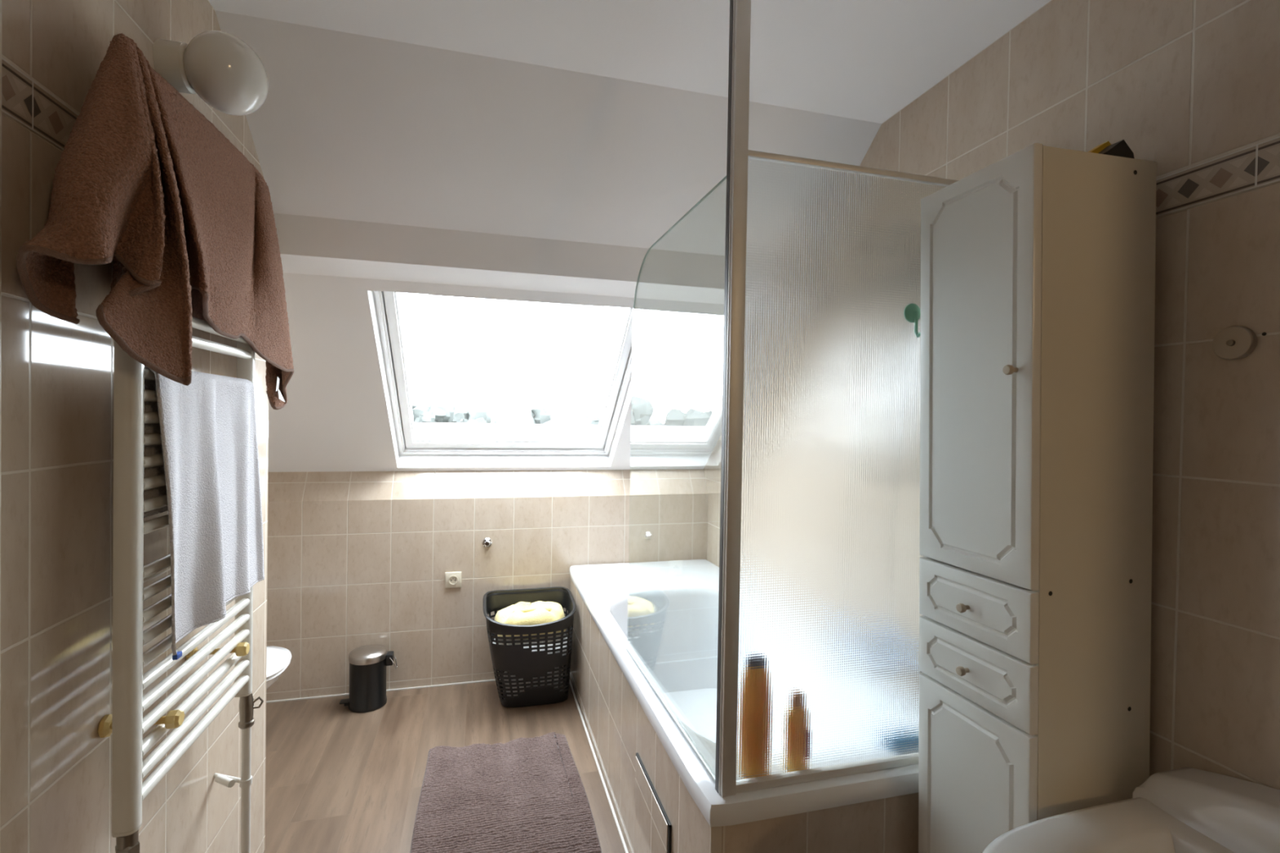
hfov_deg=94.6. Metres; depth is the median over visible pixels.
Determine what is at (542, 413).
treeline
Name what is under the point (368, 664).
pedal bin
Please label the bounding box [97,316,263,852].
towel radiator
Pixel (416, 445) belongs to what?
window
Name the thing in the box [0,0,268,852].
wall
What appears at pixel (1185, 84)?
wall
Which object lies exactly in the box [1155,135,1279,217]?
trim
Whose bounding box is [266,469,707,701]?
wall
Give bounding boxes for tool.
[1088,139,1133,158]
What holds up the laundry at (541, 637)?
in the laundry basket
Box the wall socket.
[444,571,461,588]
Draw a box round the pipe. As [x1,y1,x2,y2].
[213,727,252,852]
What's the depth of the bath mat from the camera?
2.10 m
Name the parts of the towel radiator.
clamp knob, clamp knob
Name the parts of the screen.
post, rail, pane, rail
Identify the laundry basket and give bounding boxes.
[483,586,576,707]
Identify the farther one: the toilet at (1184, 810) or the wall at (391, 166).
the wall at (391, 166)
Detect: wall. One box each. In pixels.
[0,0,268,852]
[214,9,881,471]
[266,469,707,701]
[703,0,1279,790]
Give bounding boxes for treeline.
[409,391,602,425]
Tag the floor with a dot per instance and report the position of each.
(339, 780)
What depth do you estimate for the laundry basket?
2.79 m
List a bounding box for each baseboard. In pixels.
[266,673,563,702]
[568,680,628,852]
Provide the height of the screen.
1.783 m
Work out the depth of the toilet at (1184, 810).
0.97 m
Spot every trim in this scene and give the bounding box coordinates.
[0,0,1,742]
[1,57,79,150]
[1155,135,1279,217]
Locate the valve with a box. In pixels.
[482,537,492,546]
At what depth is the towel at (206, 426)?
1.18 m
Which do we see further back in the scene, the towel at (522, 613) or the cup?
the towel at (522, 613)
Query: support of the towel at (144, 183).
hanging from the towel rail
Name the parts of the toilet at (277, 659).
bowl, seat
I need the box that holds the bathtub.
[569,559,918,826]
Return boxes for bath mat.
[409,732,601,852]
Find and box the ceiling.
[208,0,1050,123]
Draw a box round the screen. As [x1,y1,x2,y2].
[626,0,958,796]
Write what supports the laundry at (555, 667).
in the laundry basket
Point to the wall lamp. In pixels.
(224, 70)
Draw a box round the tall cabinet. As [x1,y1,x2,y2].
[918,142,1156,852]
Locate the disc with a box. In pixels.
[1212,325,1257,359]
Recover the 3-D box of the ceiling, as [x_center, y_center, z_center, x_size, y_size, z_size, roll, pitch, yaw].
[-0.285,-1.050,0.655,2.964,0.100,1.950,1,1,-15]
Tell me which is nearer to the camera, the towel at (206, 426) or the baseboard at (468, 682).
the towel at (206, 426)
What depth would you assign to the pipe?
1.48 m
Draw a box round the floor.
[263,674,629,852]
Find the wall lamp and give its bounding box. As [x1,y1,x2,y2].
[152,30,268,115]
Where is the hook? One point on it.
(912, 312)
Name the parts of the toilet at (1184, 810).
bowl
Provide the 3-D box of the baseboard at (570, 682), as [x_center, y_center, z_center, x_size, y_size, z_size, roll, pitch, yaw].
[-0.132,1.352,2.214,0.008,0.006,2.016,1,1,-15]
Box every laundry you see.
[492,633,567,655]
[502,666,563,699]
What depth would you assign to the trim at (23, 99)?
0.87 m
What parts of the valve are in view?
knob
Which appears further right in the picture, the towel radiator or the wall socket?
the wall socket
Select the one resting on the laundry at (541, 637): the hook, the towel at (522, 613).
the towel at (522, 613)
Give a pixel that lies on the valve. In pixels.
(486, 542)
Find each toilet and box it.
[266,645,291,689]
[981,767,1279,852]
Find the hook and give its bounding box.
[903,303,920,337]
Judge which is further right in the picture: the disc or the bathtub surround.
the disc
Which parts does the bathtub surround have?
panel, access panel, panel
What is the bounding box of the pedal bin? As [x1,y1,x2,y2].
[339,644,397,712]
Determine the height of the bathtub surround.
0.537 m
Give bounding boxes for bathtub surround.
[569,577,918,852]
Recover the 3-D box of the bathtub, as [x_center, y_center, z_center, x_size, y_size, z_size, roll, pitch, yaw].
[0.258,0.983,2.304,0.795,0.424,2.030,1,1,-15]
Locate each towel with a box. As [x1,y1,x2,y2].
[16,33,293,409]
[143,365,264,660]
[494,600,566,636]
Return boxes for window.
[367,290,657,467]
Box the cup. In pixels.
[903,303,920,322]
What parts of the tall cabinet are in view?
knob, knob, door, drawer, drawer, door, knob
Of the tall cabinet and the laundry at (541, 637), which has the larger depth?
the laundry at (541, 637)
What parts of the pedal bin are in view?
lid, handle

